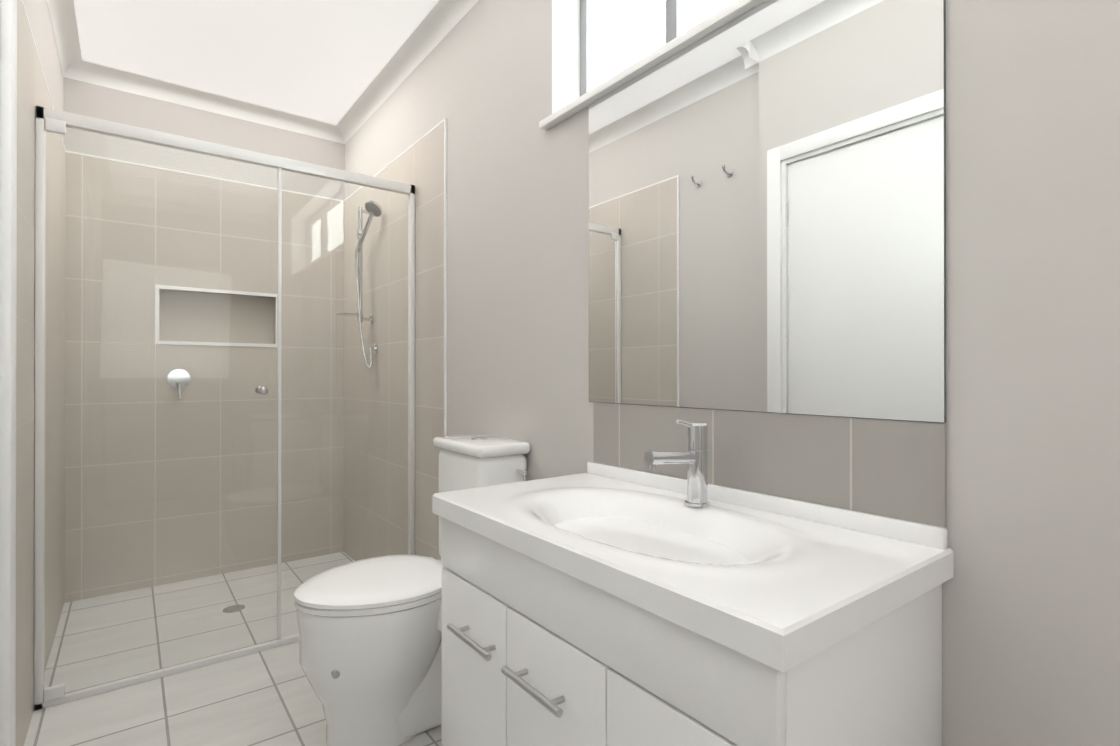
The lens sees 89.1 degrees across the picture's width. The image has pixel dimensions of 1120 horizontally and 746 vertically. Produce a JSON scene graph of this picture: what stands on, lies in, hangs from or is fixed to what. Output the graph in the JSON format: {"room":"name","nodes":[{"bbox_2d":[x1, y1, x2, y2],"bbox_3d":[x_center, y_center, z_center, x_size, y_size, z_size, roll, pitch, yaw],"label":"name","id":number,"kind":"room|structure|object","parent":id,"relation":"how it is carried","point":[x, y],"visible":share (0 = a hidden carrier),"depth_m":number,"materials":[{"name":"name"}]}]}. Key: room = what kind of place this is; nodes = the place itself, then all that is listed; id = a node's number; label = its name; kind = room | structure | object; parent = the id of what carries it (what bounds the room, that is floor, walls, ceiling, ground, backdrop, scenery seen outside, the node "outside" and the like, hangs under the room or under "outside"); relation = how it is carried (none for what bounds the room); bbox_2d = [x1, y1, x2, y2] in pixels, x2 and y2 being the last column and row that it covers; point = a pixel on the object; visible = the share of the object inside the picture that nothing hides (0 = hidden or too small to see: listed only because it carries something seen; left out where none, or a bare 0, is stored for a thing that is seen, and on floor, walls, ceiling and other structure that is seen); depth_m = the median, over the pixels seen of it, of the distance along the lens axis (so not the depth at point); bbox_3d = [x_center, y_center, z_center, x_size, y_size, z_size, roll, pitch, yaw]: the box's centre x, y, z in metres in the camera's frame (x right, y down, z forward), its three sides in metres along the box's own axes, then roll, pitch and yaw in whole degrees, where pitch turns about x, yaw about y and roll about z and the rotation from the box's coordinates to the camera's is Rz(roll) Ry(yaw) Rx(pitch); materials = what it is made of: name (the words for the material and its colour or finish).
{"room":"bathroom","nodes":[
{"label":"bathroom","id":0,"kind":"room"},
{"bbox_2d":[23,0,63,110],"bbox_3d":[-1.035,-0.200,0.907,0.188,2.570,5.066,0,0,-37],"label":"wall","id":1,"kind":"structure","parent":0,"point":[38,15],"depth_m":2.18,"materials":[{"name":"grey paint"}]},
{"bbox_2d":[0,0,16,745],"bbox_3d":[-0.777,0.045,0.643,0.126,2.078,0.956,0,0,-37],"label":"door frame","id":2,"kind":"structure","parent":1,"relation":"attached to","point":[8,160],"depth_m":1.01,"materials":[{"name":"white"}]},
{"bbox_2d":[15,0,52,745],"bbox_3d":[-1.893,0.018,2.090,0.008,2.140,1.528,0,0,-37],"label":"wall tiles","id":3,"kind":"structure","parent":1,"relation":"attached to","point":[32,91],"depth_m":1.69,"materials":[{"name":"beige tile"}]},
{"bbox_2d":[22,0,53,108],"bbox_3d":[-1.892,0.014,2.091,0.009,2.147,1.542,0,0,-37],"label":"tile trim","id":4,"kind":"structure","parent":3,"relation":"attached to","point":[22,0],"depth_m":1.85,"materials":[{"name":"white metal"}]},
{"bbox_2d":[47,0,478,143],"bbox_3d":[-0.464,-1.448,1.280,1.304,0.072,4.566,0,0,-37],"label":"crown molding","id":5,"kind":"structure","parent":1,"relation":"attached to","point":[438,23],"depth_m":2.83,"materials":[{"name":"white paint"}]},
{"bbox_2d":[64,77,344,169],"bbox_3d":[-1.893,-0.195,3.197,1.584,2.570,0.220,0,0,-37],"label":"wall","id":6,"kind":"structure","parent":0,"point":[100,102],"depth_m":3.03,"materials":[{"name":"grey paint"}]},
{"bbox_2d":[24,641,441,745],"bbox_3d":[-0.455,1.136,1.343,2.004,0.100,5.266,0,0,-37],"label":"floor","id":7,"kind":"structure","parent":0,"point":[268,697],"depth_m":1.82,"materials":[{"name":"tile"}]},
{"bbox_2d":[34,106,414,710],"bbox_3d":[-1.181,0.113,2.222,1.286,1.950,0.114,0,0,-37],"label":"screen","id":8,"kind":"object","parent":7,"relation":"on","point":[230,400],"visible":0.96,"depth_m":2.11,"materials":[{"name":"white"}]},
{"bbox_2d":[294,434,529,745],"bbox_3d":[-0.462,0.652,1.782,0.681,0.869,0.418,0,0,-37],"label":"toilet","id":9,"kind":"object","parent":7,"relation":"on","point":[370,645],"visible":0.75,"depth_m":1.61,"materials":[{"name":"white ceramic"}]},
{"bbox_2d":[432,461,953,745],"bbox_3d":[0.156,0.667,1.112,0.507,0.836,0.897,0,0,-37],"label":"bathroom vanity","id":10,"kind":"object","parent":7,"relation":"on","point":[599,604],"visible":1,"depth_m":0.89,"materials":[{"name":"white laminate"},{"name":"brushed nickel"}]},
{"bbox_2d":[644,420,710,506],"bbox_3d":[0.246,0.187,1.172,0.169,0.182,0.054,0,0,-37],"label":"faucet","id":11,"kind":"object","parent":10,"relation":"on","point":[694,457],"visible":1,"depth_m":1.19,"materials":[{"name":"silver metal"}]},
{"bbox_2d":[74,0,438,124],"bbox_3d":[-0.455,-1.534,1.350,2.004,0.100,5.266,0,0,-37],"label":"ceiling","id":12,"kind":"structure","parent":0,"point":[326,61],"depth_m":2.56,"materials":[{"name":"white paint"}]},
{"bbox_2d":[345,0,1119,745],"bbox_3d":[0.089,-0.198,1.758,0.160,2.570,5.066,0,0,-37],"label":"wall","id":13,"kind":"structure","parent":0,"point":[1031,622],"depth_m":0.87,"materials":[{"name":"grey paint"}]},
{"bbox_2d":[375,121,443,559],"bbox_3d":[-0.899,0.020,2.924,0.008,2.140,1.396,0,0,-37],"label":"wall tiles","id":14,"kind":"structure","parent":13,"relation":"attached to","point":[419,165],"depth_m":2.50,"materials":[{"name":"beige tile"}]},
{"bbox_2d":[373,118,446,435],"bbox_3d":[-0.900,0.016,2.924,0.009,2.147,1.411,0,0,-37],"label":"tile trim","id":15,"kind":"structure","parent":14,"relation":"attached to","point":[445,276],"depth_m":2.36,"materials":[{"name":"white metal"}]},
{"bbox_2d":[539,0,765,129],"bbox_3d":[0.464,-1.021,1.228,0.175,0.507,1.526,0,0,-37],"label":"window","id":16,"kind":"structure","parent":13,"relation":"in","point":[574,39],"depth_m":1.77,"materials":[{"name":"white"}]},
{"bbox_2d":[589,0,945,422],"bbox_3d":[0.352,-0.343,1.272,0.006,0.849,0.890,0,0,-37],"label":"wall mirror","id":17,"kind":"object","parent":13,"relation":"attached to","point":[767,206],"visible":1,"depth_m":1.14,"materials":[{"name":"grey mirror"}]},
{"bbox_2d":[593,403,946,527],"bbox_3d":[0.359,0.166,1.261,0.008,0.166,0.867,0,0,-37],"label":"wall tiles","id":18,"kind":"structure","parent":13,"relation":"attached to","point":[893,469],"depth_m":1.10,"materials":[{"name":"grey tile"}]},
{"label":"outside","id":19,"kind":"structure","parent":0,"visible":0},
{"bbox_2d":[596,0,735,86],"bbox_3d":[0.859,-1.913,1.865,0.010,8.000,16.000,0,0,-37],"label":"sky","id":20,"kind":"structure","parent":19,"point":[611,51],"depth_m":2.56,"materials":[{"name":"white"}]}
]}

